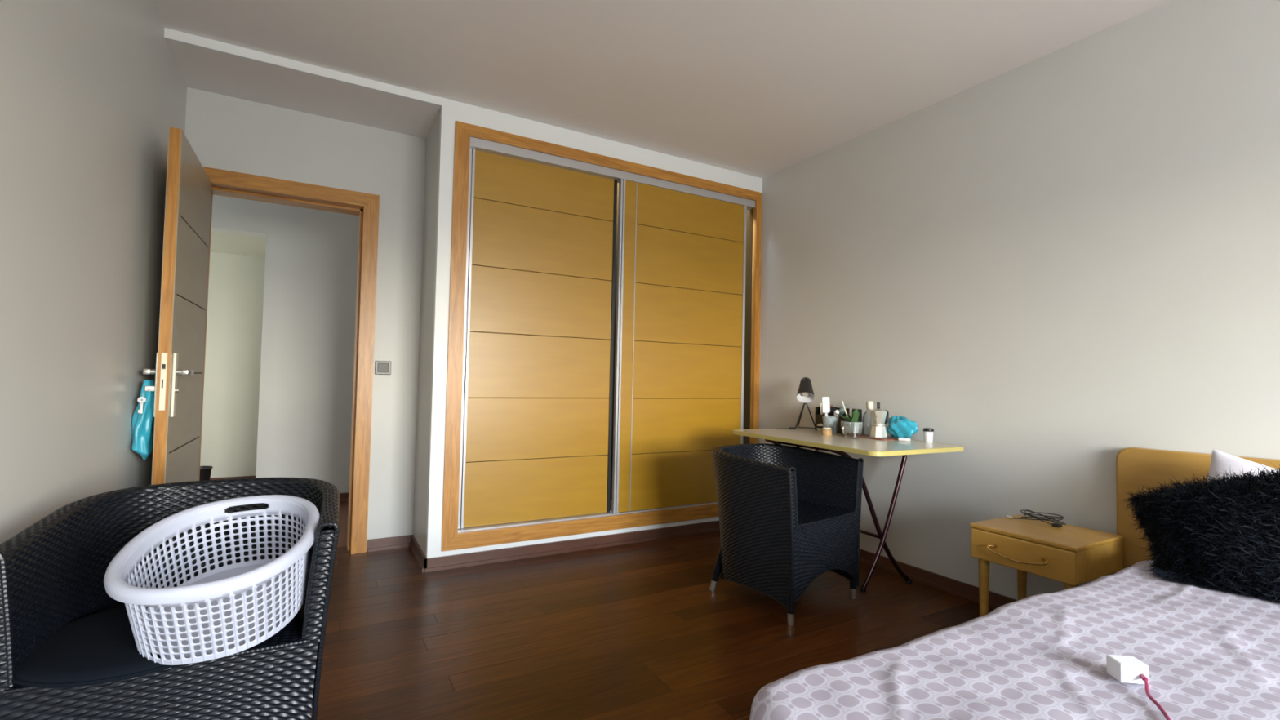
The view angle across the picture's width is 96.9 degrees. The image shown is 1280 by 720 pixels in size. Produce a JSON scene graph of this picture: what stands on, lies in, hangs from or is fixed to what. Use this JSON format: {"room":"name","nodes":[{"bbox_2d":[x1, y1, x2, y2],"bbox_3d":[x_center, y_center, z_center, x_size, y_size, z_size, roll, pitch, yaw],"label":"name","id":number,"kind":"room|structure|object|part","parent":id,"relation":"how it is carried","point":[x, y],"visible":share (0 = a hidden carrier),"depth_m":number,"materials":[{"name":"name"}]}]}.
{"room":"bedroom","nodes":[
{"label":"bedroom","id":0,"kind":"room"},
{"bbox_2d":[0,0,186,543],"bbox_3d":[-0.944,-0.285,0.218,0.150,2.850,6.500,2,-2,-30],"label":"wall","id":1,"kind":"structure","parent":0,"point":[91,91],"depth_m":1.72,"materials":[{"name":"paint"}]},
{"bbox_2d":[200,251,265,478],"bbox_3d":[-3.826,-0.151,5.335,3.400,2.600,0.150,2,-2,-30],"label":"wall","id":2,"kind":"structure","parent":0,"point":[234,321],"depth_m":5.27,"materials":[{"name":"paint"}]},
{"bbox_2d":[209,475,255,479],"bbox_3d":[-4.114,1.100,5.045,2.700,0.068,0.024,2,-2,-30],"label":"baseboard","id":3,"kind":"structure","parent":2,"relation":"attached to","point":[241,477],"depth_m":5.25,"materials":[{"name":"brown wood"}]},
{"bbox_2d":[209,231,266,257],"bbox_3d":[-3.789,-1.039,4.725,2.800,0.065,1.080,2,-2,-30],"label":"ceiling","id":4,"kind":"structure","parent":0,"point":[222,242],"depth_m":4.88,"materials":[{"name":"paint"}]},
{"bbox_2d":[211,195,359,493],"bbox_3d":[-2.635,-0.148,4.655,4.800,2.600,0.150,2,-2,-30],"label":"wall","id":5,"kind":"structure","parent":0,"point":[304,419],"depth_m":4.54,"materials":[{"name":"paint"}]},
{"bbox_2d":[339,492,348,502],"bbox_3d":[-1.786,1.149,5.009,2.685,0.068,0.024,2,-2,-30],"label":"baseboard","id":6,"kind":"structure","parent":5,"relation":"attached to","point":[343,496],"depth_m":4.64,"materials":[{"name":"brown wood"}]},
{"bbox_2d":[184,87,426,551],"bbox_3d":[-1.925,-0.253,3.306,1.192,2.750,0.160,2,-2,-30],"label":"wall","id":7,"kind":"structure","parent":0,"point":[224,132],"depth_m":3.42,"materials":[{"name":"paint"}]},
{"bbox_2d":[197,166,379,554],"bbox_3d":[-2.031,0.056,3.222,0.924,2.122,0.190,2,-2,-30],"label":"door frame","id":8,"kind":"structure","parent":7,"relation":"attached to","point":[224,183],"depth_m":3.34,"materials":[{"name":"brown wood"}]},
{"bbox_2d":[142,126,211,484],"bbox_3d":[-2.116,0.070,2.627,0.147,2.034,0.770,2,-2,-30],"label":"door","id":9,"kind":"structure","parent":8,"relation":"attached to","point":[177,388],"depth_m":2.44,"materials":[{"name":"brown wood"}]},
{"bbox_2d":[131,380,155,459],"bbox_3d":[-2.036,0.245,2.329,0.079,0.325,0.152,2,-2,-30],"label":"plastic bag","id":10,"kind":"object","parent":9,"relation":"hanging from","point":[142,435],"visible":0.84,"depth_m":2.30,"materials":[{"name":"teal plastic"}]},
{"bbox_2d":[137,388,151,413],"bbox_3d":[-1.978,0.164,2.270,0.020,0.099,0.046,1,-2,18],"label":"key","id":11,"kind":"object","parent":9,"relation":"hanging from","point":[140,411],"visible":1,"depth_m":2.26,"materials":[{"name":"white metal"}]},
{"bbox_3d":[-1.985,0.191,2.256,0.014,0.044,0.003,2,-2,-30],"label":"blade","id":12,"kind":"part","parent":11,"relation":"part of","materials":[{"name":"silver metal"}]},
{"bbox_3d":[-2.019,0.049,2.362,0.052,0.024,0.127,2,-2,-30],"label":"handle","id":13,"kind":"part","parent":9,"relation":"part of","materials":[{"name":"silver metal"}]},
{"bbox_3d":[-1.978,0.101,2.328,0.011,0.265,0.045,2,-2,-30],"label":"handle plate","id":14,"kind":"part","parent":9,"relation":"part of","materials":[{"name":"silver metal"}]},
{"bbox_3d":[-1.929,0.087,2.296,0.019,0.233,0.004,2,-2,-30],"label":"latch plate","id":15,"kind":"part","parent":9,"relation":"part of","materials":[{"name":"silver metal"}]},
{"bbox_3d":[-1.931,0.103,2.354,0.011,0.265,0.045,2,-2,-30],"label":"handle plate","id":16,"kind":"part","parent":9,"relation":"part of","materials":[{"name":"silver metal"}]},
{"bbox_3d":[-2.118,0.558,2.636,0.003,0.330,0.704,2,-2,-30],"label":"panel","id":17,"kind":"part","parent":9,"relation":"part of","materials":[{"name":"brown wood"}]},
{"bbox_3d":[-1.937,0.052,2.409,0.052,0.024,0.127,2,-2,-30],"label":"handle","id":18,"kind":"part","parent":9,"relation":"part of","materials":[{"name":"silver metal"}]},
{"bbox_3d":[-2.111,0.226,2.647,0.003,0.323,0.704,2,-2,-30],"label":"panel","id":19,"kind":"part","parent":9,"relation":"part of","materials":[{"name":"brown wood"}]},
{"bbox_3d":[-2.104,-0.103,2.658,0.003,0.323,0.704,2,-2,-30],"label":"panel","id":20,"kind":"part","parent":9,"relation":"part of","materials":[{"name":"brown wood"}]},
{"bbox_3d":[-2.097,-0.432,2.669,0.003,0.324,0.704,2,-2,-30],"label":"panel","id":21,"kind":"part","parent":9,"relation":"part of","materials":[{"name":"brown wood"}]},
{"bbox_3d":[-2.090,-0.771,2.680,0.003,0.342,0.704,2,-2,-30],"label":"panel","id":22,"kind":"part","parent":9,"relation":"part of","materials":[{"name":"brown wood"}]},
{"bbox_3d":[-1.972,-0.965,3.190,0.924,0.082,0.022,2,-2,-30],"label":"casing","id":23,"kind":"part","parent":8,"relation":"part of","materials":[{"name":"brown wood"}]},
{"bbox_3d":[-1.628,0.069,3.363,0.082,2.122,0.022,2,-2,-30],"label":"casing","id":24,"kind":"part","parent":8,"relation":"part of","materials":[{"name":"brown wood"}]},
{"bbox_2d":[374,360,391,374],"bbox_3d":[-1.546,0.047,3.416,0.088,0.082,0.012,2,-2,-30],"label":"light switch","id":25,"kind":"object","parent":7,"relation":"attached to","point":[381,367],"visible":1,"depth_m":3.41,"materials":[{"name":"grey"}]},
{"bbox_2d":[367,534,413,551],"bbox_3d":[-1.499,1.102,3.413,0.252,0.068,0.024,2,-2,-30],"label":"baseboard","id":26,"kind":"structure","parent":7,"relation":"attached to","point":[402,541],"depth_m":3.40,"materials":[{"name":"brown wood"}]},
{"bbox_2d":[413,110,439,555],"bbox_3d":[-1.232,-0.237,3.342,0.050,2.750,0.462,2,-2,-30],"label":"wall","id":27,"kind":"structure","parent":0,"point":[420,495],"depth_m":3.31,"materials":[{"name":"paint"}]},
{"bbox_2d":[408,535,426,572],"bbox_3d":[-1.277,1.101,3.252,0.024,0.068,0.525,2,-2,-30],"label":"baseboard","id":28,"kind":"structure","parent":27,"relation":"attached to","point":[419,555],"depth_m":3.21,"materials":[{"name":"brown wood"}]},
{"bbox_2d":[425,97,762,558],"bbox_3d":[-0.125,-0.116,3.674,2.310,2.577,0.050,2,-2,-30],"label":"wall","id":29,"kind":"structure","parent":0,"point":[451,111],"depth_m":3.14,"materials":[{"name":"white paint"}]},
{"bbox_2d":[164,39,440,138],"bbox_3d":[-1.741,-1.466,3.067,1.192,0.100,0.502,2,-2,-30],"label":"ceiling","id":30,"kind":"structure","parent":29,"relation":"attached to","point":[200,68],"depth_m":3.01,"materials":[{"name":"paint"}]},
{"bbox_2d":[164,27,442,106],"bbox_3d":[-1.611,-1.493,2.841,1.192,0.144,0.020,2,-2,-30],"label":"trim","id":31,"kind":"structure","parent":29,"relation":"attached to","point":[172,35],"depth_m":2.79,"materials":[{"name":"white paint"}]},
{"bbox_2d":[423,520,719,573],"bbox_3d":[-0.139,1.137,3.596,2.323,0.068,0.024,2,-2,-30],"label":"baseboard","id":32,"kind":"structure","parent":29,"relation":"attached to","point":[475,558],"depth_m":3.40,"materials":[{"name":"brown wood"}]},
{"bbox_2d":[441,120,762,551],"bbox_3d":[-0.192,-0.160,3.860,2.228,2.480,0.462,2,-2,-30],"label":"wardrobe","id":33,"kind":"object","parent":29,"relation":"attached to","point":[602,344],"visible":0.95,"depth_m":3.58,"materials":[{"name":"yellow wood"}]},
{"bbox_3d":[-0.601,0.777,3.420,0.896,0.364,0.008,2,-2,-30],"label":"door panel","id":34,"kind":"part","parent":33,"relation":"part of","materials":[{"name":"wood"}]},
{"bbox_3d":[-0.593,0.412,3.432,0.896,0.360,0.008,2,-2,-30],"label":"door panel","id":35,"kind":"part","parent":33,"relation":"part of","materials":[{"name":"wood"}]},
{"bbox_3d":[-0.593,-0.117,3.456,0.910,2.154,0.018,2,-2,-30],"label":"sliding door","id":36,"kind":"part","parent":33,"relation":"part of","materials":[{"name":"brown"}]},
{"bbox_3d":[-0.585,0.041,3.444,0.896,0.373,0.008,2,-2,-30],"label":"door panel","id":37,"kind":"part","parent":33,"relation":"part of","materials":[{"name":"wood"}]},
{"bbox_3d":[-0.577,-0.338,3.457,0.896,0.378,0.008,2,-2,-30],"label":"door panel","id":38,"kind":"part","parent":33,"relation":"part of","materials":[{"name":"wood"}]},
{"bbox_3d":[-0.569,-0.723,3.470,0.896,0.384,0.008,2,-2,-30],"label":"door panel","id":39,"kind":"part","parent":33,"relation":"part of","materials":[{"name":"wood"}]},
{"bbox_3d":[-0.562,-1.056,3.481,0.896,0.275,0.008,2,-2,-30],"label":"door panel","id":40,"kind":"part","parent":33,"relation":"part of","materials":[{"name":"wood"}]},
{"bbox_3d":[-0.292,-0.102,4.061,2.094,2.202,0.010,2,-2,-30],"label":"inside panel","id":41,"kind":"part","parent":33,"relation":"part of","materials":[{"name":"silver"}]},
{"bbox_3d":[0.332,0.813,3.908,0.903,0.364,0.008,2,-2,-30],"label":"door panel","id":42,"kind":"part","parent":33,"relation":"part of","materials":[{"name":"wood"}]},
{"bbox_3d":[0.340,0.448,3.920,0.903,0.360,0.008,2,-2,-30],"label":"door panel","id":43,"kind":"part","parent":33,"relation":"part of","materials":[{"name":"wood"}]},
{"bbox_3d":[0.301,-0.083,3.921,1.008,2.154,0.018,2,-2,-30],"label":"sliding door","id":44,"kind":"part","parent":33,"relation":"part of","materials":[{"name":"yellow"}]},
{"bbox_3d":[0.347,0.077,3.932,0.903,0.373,0.008,2,-2,-30],"label":"door panel","id":45,"kind":"part","parent":33,"relation":"part of","materials":[{"name":"wood"}]},
{"bbox_3d":[0.355,-0.302,3.945,0.903,0.378,0.008,2,-2,-30],"label":"door panel","id":46,"kind":"part","parent":33,"relation":"part of","materials":[{"name":"wood"}]},
{"bbox_3d":[0.364,-0.686,3.957,0.903,0.384,0.008,2,-2,-30],"label":"door panel","id":47,"kind":"part","parent":33,"relation":"part of","materials":[{"name":"wood"}]},
{"bbox_3d":[0.371,-1.020,3.968,0.903,0.275,0.008,2,-2,-30],"label":"door panel","id":48,"kind":"part","parent":33,"relation":"part of","materials":[{"name":"wood"}]},
{"bbox_3d":[0.739,-0.123,4.423,0.015,2.477,0.400,2,-2,-30],"label":"panel","id":49,"kind":"part","parent":33,"relation":"part of","materials":[{"name":"brown"}]},
{"bbox_2d":[617,182,618,195],"bbox_3d":[-0.337,-0.193,4.103,2.260,2.750,0.020,2,-2,-30],"label":"wall","id":50,"kind":"structure","parent":0,"point":[617,183],"depth_m":4.21,"materials":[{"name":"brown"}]},
{"bbox_2d":[311,501,995,719],"bbox_3d":[-0.919,1.164,2.099,5.354,0.120,9.800,2,-2,-30],"label":"floor","id":51,"kind":"structure","parent":0,"point":[634,631],"depth_m":2.36,"materials":[{"name":"brown wood"}]},
{"bbox_2d":[0,477,339,719],"bbox_3d":[-1.116,0.716,1.438,0.609,0.729,0.592,2,-2,-28],"label":"wicker armchair","id":52,"kind":"object","parent":51,"relation":"on","point":[52,571],"visible":0.47,"depth_m":1.28,"materials":[{"name":"black wicker"}]},
{"bbox_3d":[-1.217,0.508,1.069,0.061,0.260,0.008,2,-2,-28],"label":"arm","id":53,"kind":"part","parent":52,"relation":"part of","materials":[{"name":"black wicker"}]},
{"bbox_2d":[11,604,179,688],"bbox_3d":[-1.115,0.616,1.277,0.429,0.031,0.437,3,-2,-35],"label":"seat cushion","id":54,"kind":"object","parent":52,"relation":"on","point":[100,647],"visible":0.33,"depth_m":1.14,"materials":[{"name":"black fabric"}]},
{"bbox_2d":[103,494,319,665],"bbox_3d":[-0.951,0.484,1.294,0.375,0.262,0.461,2,-2,-23],"label":"laundry basket","id":55,"kind":"object","parent":54,"relation":"on","point":[226,610],"visible":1,"depth_m":1.25,"materials":[{"name":"white plastic"}]},
{"bbox_3d":[-1.103,0.644,1.419,0.516,0.017,0.521,2,-2,-28],"label":"seat","id":56,"kind":"part","parent":52,"relation":"part of","materials":[{"name":"black wicker"}]},
{"bbox_3d":[-0.743,0.526,1.316,0.061,0.260,0.008,2,-2,-28],"label":"arm","id":57,"kind":"part","parent":52,"relation":"part of","materials":[{"name":"black wicker"}]},
{"bbox_2d":[199,466,213,480],"bbox_3d":[-3.763,1.027,4.857,0.166,0.216,0.166,2,-2,-30],"label":"waste bin","id":58,"kind":"object","parent":51,"relation":"on","point":[205,471],"visible":0.39,"depth_m":4.83,"materials":[{"name":"black plastic"}]},
{"bbox_2d":[709,443,863,625],"bbox_3d":[0.690,0.810,2.846,0.609,0.711,0.592,3,-2,-39],"label":"wicker armchair","id":59,"kind":"object","parent":51,"relation":"on","point":[780,507],"visible":1,"depth_m":2.67,"materials":[{"name":"black wicker"}]},
{"bbox_3d":[0.399,1.015,2.849,0.081,0.191,0.036,1,-2,14],"label":"leg","id":60,"kind":"part","parent":59,"relation":"part of","materials":[{"name":"black metal"}]},
{"bbox_3d":[0.658,1.008,2.475,0.036,0.184,0.039,2,-2,-24],"label":"leg","id":61,"kind":"part","parent":59,"relation":"part of","materials":[{"name":"black wicker"}]},
{"bbox_3d":[0.666,0.608,2.462,0.061,0.254,0.008,3,-2,-39],"label":"arm","id":62,"kind":"part","parent":59,"relation":"part of","materials":[{"name":"black wicker"}]},
{"bbox_3d":[0.707,0.740,2.829,0.516,0.016,0.521,3,-2,-39],"label":"seat","id":63,"kind":"part","parent":59,"relation":"part of","materials":[{"name":"black wicker"}]},
{"bbox_3d":[1.047,1.026,2.791,0.039,0.184,0.036,0,-2,36],"label":"leg","id":64,"kind":"part","parent":59,"relation":"part of","materials":[{"name":"black wicker"}]},
{"bbox_3d":[1.081,0.628,2.799,0.061,0.254,0.008,3,-2,-39],"label":"arm","id":65,"kind":"part","parent":59,"relation":"part of","materials":[{"name":"black wicker"}]},
{"bbox_2d":[732,427,964,591],"bbox_3d":[1.060,0.799,3.079,0.645,0.758,1.065,2,-2,-28],"label":"folding table","id":66,"kind":"object","parent":51,"relation":"on","point":[811,438],"visible":0.65,"depth_m":2.93,"materials":[{"name":"beige laminate"}]},
{"bbox_2d":[775,377,815,429],"bbox_3d":[0.987,0.271,3.562,0.289,0.331,0.149,2,-2,-30],"label":"desk lamp","id":67,"kind":"object","parent":66,"relation":"on","point":[805,394],"visible":1,"depth_m":3.60,"materials":[{"name":"black metal"}]},
{"bbox_3d":[1.011,0.352,3.587,0.096,0.166,0.019,2,-2,-30],"label":"leg","id":68,"kind":"part","parent":67,"relation":"part of","materials":[{"name":"black metal"}]},
{"bbox_3d":[1.033,0.354,3.640,0.008,0.164,0.058,3,-3,-42],"label":"leg","id":69,"kind":"part","parent":67,"relation":"part of","materials":[{"name":"black metal"}]},
{"bbox_3d":[1.040,0.190,3.597,0.110,0.164,0.151,1,-2,-1],"label":"lamp shade","id":70,"kind":"part","parent":67,"relation":"part of","materials":[{"name":"black metal"}]},
{"bbox_3d":[1.048,0.189,3.602,0.050,0.078,0.069,1,-2,-4],"label":"bulb","id":71,"kind":"part","parent":67,"relation":"part of","materials":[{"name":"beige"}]},
{"bbox_3d":[1.089,0.354,3.613,0.070,0.165,0.008,1,-2,9],"label":"leg","id":72,"kind":"part","parent":67,"relation":"part of","materials":[{"name":"black metal"}]},
{"bbox_2d":[816,423,823,431],"bbox_3d":[1.108,0.412,3.473,0.058,0.046,0.058,2,-2,-30],"label":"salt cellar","id":73,"kind":"object","parent":66,"relation":"on","point":[820,427],"visible":0.72,"depth_m":3.45,"materials":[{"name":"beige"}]},
{"bbox_2d":[821,426,831,435],"bbox_3d":[1.050,0.402,3.190,0.058,0.045,0.058,2,-2,-30],"label":"jar","id":74,"kind":"object","parent":66,"relation":"on","point":[825,431],"visible":1,"depth_m":3.17,"materials":[{"name":"brown wood"}]},
{"bbox_2d":[822,415,839,434],"bbox_3d":[1.110,0.379,3.309,0.096,0.102,0.096,2,-2,-30],"label":"pot","id":75,"kind":"object","parent":66,"relation":"on","point":[829,421],"visible":0.66,"depth_m":3.27,"materials":[{"name":"silver metal"}]},
{"bbox_2d":[822,396,830,416],"bbox_3d":[1.086,0.317,3.318,0.049,0.206,0.016,1,-2,5],"label":"paddle","id":76,"kind":"object","parent":75,"relation":"in","point":[825,400],"visible":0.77,"depth_m":3.31,"materials":[{"name":"white plastic"}]},
{"bbox_2d":[833,409,839,418],"bbox_3d":[1.126,0.352,3.272,0.028,0.132,0.057,2,-2,-9],"label":"spoon","id":77,"kind":"object","parent":75,"relation":"in","point":[837,411],"visible":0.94,"depth_m":3.25,"materials":[{"name":"white plastic"}]},
{"bbox_2d":[838,404,846,416],"bbox_3d":[1.153,0.338,3.314,0.094,0.165,0.040,0,-2,34],"label":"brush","id":78,"kind":"object","parent":75,"relation":"in","point":[842,411],"visible":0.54,"depth_m":3.29,"materials":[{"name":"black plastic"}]},
{"bbox_3d":[1.050,0.812,3.172,0.557,0.730,0.642,2,-2,-28],"label":"leg frame","id":79,"kind":"part","parent":66,"relation":"part of","materials":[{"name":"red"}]},
{"bbox_2d":[814,403,862,434],"bbox_3d":[1.195,0.350,3.432,0.093,0.170,0.280,2,-2,-28],"label":"desk organizer","id":80,"kind":"object","parent":66,"relation":"on","point":[819,420],"visible":0.29,"depth_m":3.47,"materials":[{"name":"black plastic"}]},
{"bbox_2d":[834,400,862,435],"bbox_3d":[1.192,0.330,3.198,0.153,0.196,0.169,2,-2,-30],"label":"potted plant","id":81,"kind":"object","parent":66,"relation":"on","point":[854,419],"visible":0.49,"depth_m":3.18,"materials":[{"name":"green plant"}]},
{"bbox_2d":[840,421,862,435],"bbox_3d":[1.194,0.388,3.201,0.118,0.080,0.118,2,-2,-30],"label":"bowl","id":82,"kind":"object","parent":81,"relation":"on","point":[842,422],"depth_m":3.17,"materials":[{"name":"grey"}]},
{"bbox_2d":[842,422,860,438],"bbox_3d":[1.150,0.383,3.095,0.102,0.080,0.086,1,-2,11],"label":"glass mug","id":83,"kind":"object","parent":66,"relation":"on","point":[850,430],"visible":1,"depth_m":3.06,"materials":[{"name":"white"}]},
{"bbox_3d":[1.108,0.379,3.070,0.033,0.059,0.010,2,-2,-17],"label":"handle","id":84,"kind":"part","parent":83,"relation":"part of","materials":[{"name":"clear glass"}]},
{"bbox_3d":[1.137,0.815,3.219,0.311,0.728,0.642,2,-2,-28],"label":"leg frame","id":85,"kind":"part","parent":66,"relation":"part of","materials":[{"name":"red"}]},
{"bbox_2d":[860,434,897,440],"bbox_3d":[1.303,0.424,3.112,0.185,0.006,0.230,2,-2,-30],"label":"wooden tray","id":86,"kind":"object","parent":66,"relation":"on","point":[888,438],"visible":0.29,"depth_m":3.04,"materials":[{"name":"brown wood"}]},
{"bbox_2d":[862,400,873,435],"bbox_3d":[1.302,0.332,3.217,0.074,0.198,0.074,2,-2,-30],"label":"glass bottle","id":87,"kind":"object","parent":86,"relation":"on","point":[867,419],"visible":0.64,"depth_m":3.20,"materials":[{"name":"white"}]},
{"bbox_2d":[869,402,888,438],"bbox_3d":[1.307,0.325,3.080,0.118,0.190,0.092,1,-2,0],"label":"moka pot","id":88,"kind":"object","parent":86,"relation":"on","point":[877,430],"visible":1,"depth_m":3.05,"materials":[{"name":"silver metal"}]},
{"bbox_3d":[1.295,0.271,3.082,0.085,0.017,0.085,2,-2,-27],"label":"lid","id":89,"kind":"part","parent":88,"relation":"part of","materials":[{"name":"silver metal"}]},
{"bbox_3d":[1.349,0.313,3.112,0.040,0.078,0.014,2,-2,-29],"label":"handle","id":90,"kind":"part","parent":88,"relation":"part of","materials":[{"name":"black plastic"}]},
{"bbox_2d":[886,415,919,438],"bbox_3d":[1.413,0.363,3.054,0.084,0.126,0.181,2,-2,-30],"label":"crumpled bag","id":91,"kind":"object","parent":66,"relation":"on","point":[900,426],"visible":0.86,"depth_m":3.03,"materials":[{"name":"teal plastic"}]},
{"bbox_2d":[897,437,911,441],"bbox_3d":[1.383,0.416,2.968,0.061,0.017,0.027,0,-2,30],"label":"case","id":92,"kind":"object","parent":66,"relation":"on","point":[905,439],"visible":1,"depth_m":2.96,"materials":[{"name":"white plastic"}]},
{"bbox_2d":[923,427,933,442],"bbox_3d":[1.491,0.389,2.935,0.051,0.072,0.051,2,-2,-30],"label":"cup","id":93,"kind":"object","parent":66,"relation":"on","point":[927,432],"visible":1,"depth_m":2.92,"materials":[{"name":"white plastic"}]},
{"bbox_3d":[1.492,0.361,2.936,0.051,0.016,0.051,2,-2,-30],"label":"cup lid","id":94,"kind":"part","parent":93,"relation":"part of","materials":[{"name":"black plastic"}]},
{"bbox_2d":[969,514,1124,617],"bbox_3d":[1.623,0.925,2.289,0.407,0.478,0.390,2,-2,-30],"label":"nightstand","id":95,"kind":"object","parent":51,"relation":"on","point":[1073,556],"visible":0.91,"depth_m":2.21,"materials":[{"name":"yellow wood"}]},
{"bbox_3d":[1.429,0.991,2.359,0.042,0.342,0.042,2,-2,-30],"label":"leg","id":96,"kind":"part","parent":95,"relation":"part of","materials":[{"name":"brown wood"}]},
{"bbox_3d":[1.462,0.761,2.202,0.030,0.040,0.222,2,-2,-30],"label":"drawer handle","id":97,"kind":"part","parent":95,"relation":"part of","materials":[{"name":"gold metal"}]},
{"bbox_3d":[1.686,1.002,2.504,0.042,0.342,0.042,2,-2,-30],"label":"leg","id":98,"kind":"part","parent":95,"relation":"part of","materials":[{"name":"brown wood"}]},
{"bbox_3d":[1.484,0.759,2.214,0.020,0.119,0.376,2,-2,-30],"label":"drawer","id":99,"kind":"part","parent":95,"relation":"part of","materials":[{"name":"brown wood"}]},
{"bbox_2d":[1006,509,1066,527],"bbox_3d":[1.699,0.668,2.416,0.143,0.047,0.200,2,-2,-18],"label":"cable bundle","id":100,"kind":"object","parent":95,"relation":"on","point":[1055,524],"visible":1,"depth_m":2.40,"materials":[{"name":"black plastic"}]},
{"bbox_3d":[1.584,0.986,2.086,0.042,0.342,0.042,2,-2,-30],"label":"leg","id":101,"kind":"part","parent":95,"relation":"part of","materials":[{"name":"brown wood"}]},
{"bbox_2d":[1115,447,1279,572],"bbox_3d":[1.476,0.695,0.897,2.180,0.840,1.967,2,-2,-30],"label":"headboard","id":102,"kind":"object","parent":51,"relation":"on","point":[1135,466],"visible":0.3,"depth_m":2.20,"materials":[{"name":"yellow wood"}]},
{"bbox_2d":[749,560,1279,719],"bbox_3d":[1.436,0.771,0.882,2.165,0.371,1.488,2,-2,-30],"label":"bedsheet","id":103,"kind":"object","parent":102,"relation":"on","point":[1209,654],"visible":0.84,"depth_m":1.09,"materials":[{"name":"white fabric"}]},
{"bbox_2d":[1106,654,1170,719],"bbox_3d":[0.845,0.565,0.948,0.057,0.034,0.280,0,-2,28],"label":"power adapter","id":104,"kind":"object","parent":103,"relation":"on","point":[1125,668],"visible":1,"depth_m":1.03,"materials":[{"name":"white plastic"}]},
{"bbox_2d":[1120,463,1279,604],"bbox_3d":[1.742,0.387,1.498,0.380,0.454,0.798,3,-2,-37],"label":"cushion","id":105,"kind":"object","parent":103,"relation":"on","point":[1221,535],"visible":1,"depth_m":1.57,"materials":[{"name":"black fur"}]},
{"bbox_2d":[1206,448,1278,481],"bbox_3d":[2.066,0.537,1.754,0.110,0.472,0.610,2,-2,-32],"label":"bed pillow","id":106,"kind":"object","parent":102,"relation":"on","point":[1220,460],"visible":0.09,"depth_m":1.91,"materials":[{"name":"white fabric"}]},
{"bbox_2d":[152,0,1171,177],"bbox_3d":[0.788,-1.552,0.957,3.502,0.150,5.629,2,-2,-30],"label":"ceiling","id":107,"kind":"structure","parent":0,"point":[757,88],"depth_m":2.64,"materials":[{"name":"paint"}]},
{"bbox_2d":[758,0,1279,599],"bbox_3d":[2.224,-0.158,2.030,0.150,2.850,6.528,2,-2,-30],"label":"wall","id":108,"kind":"structure","parent":0,"point":[1060,262],"depth_m":2.57,"materials":[{"name":"paint"}]},
{"bbox_2d":[859,548,1017,608],"bbox_3d":[2.244,1.125,1.728,0.024,0.068,5.628,2,-2,-30],"label":"baseboard","id":109,"kind":"structure","parent":108,"relation":"attached to","point":[962,589],"depth_m":2.95,"materials":[{"name":"brown wood"}]}
]}

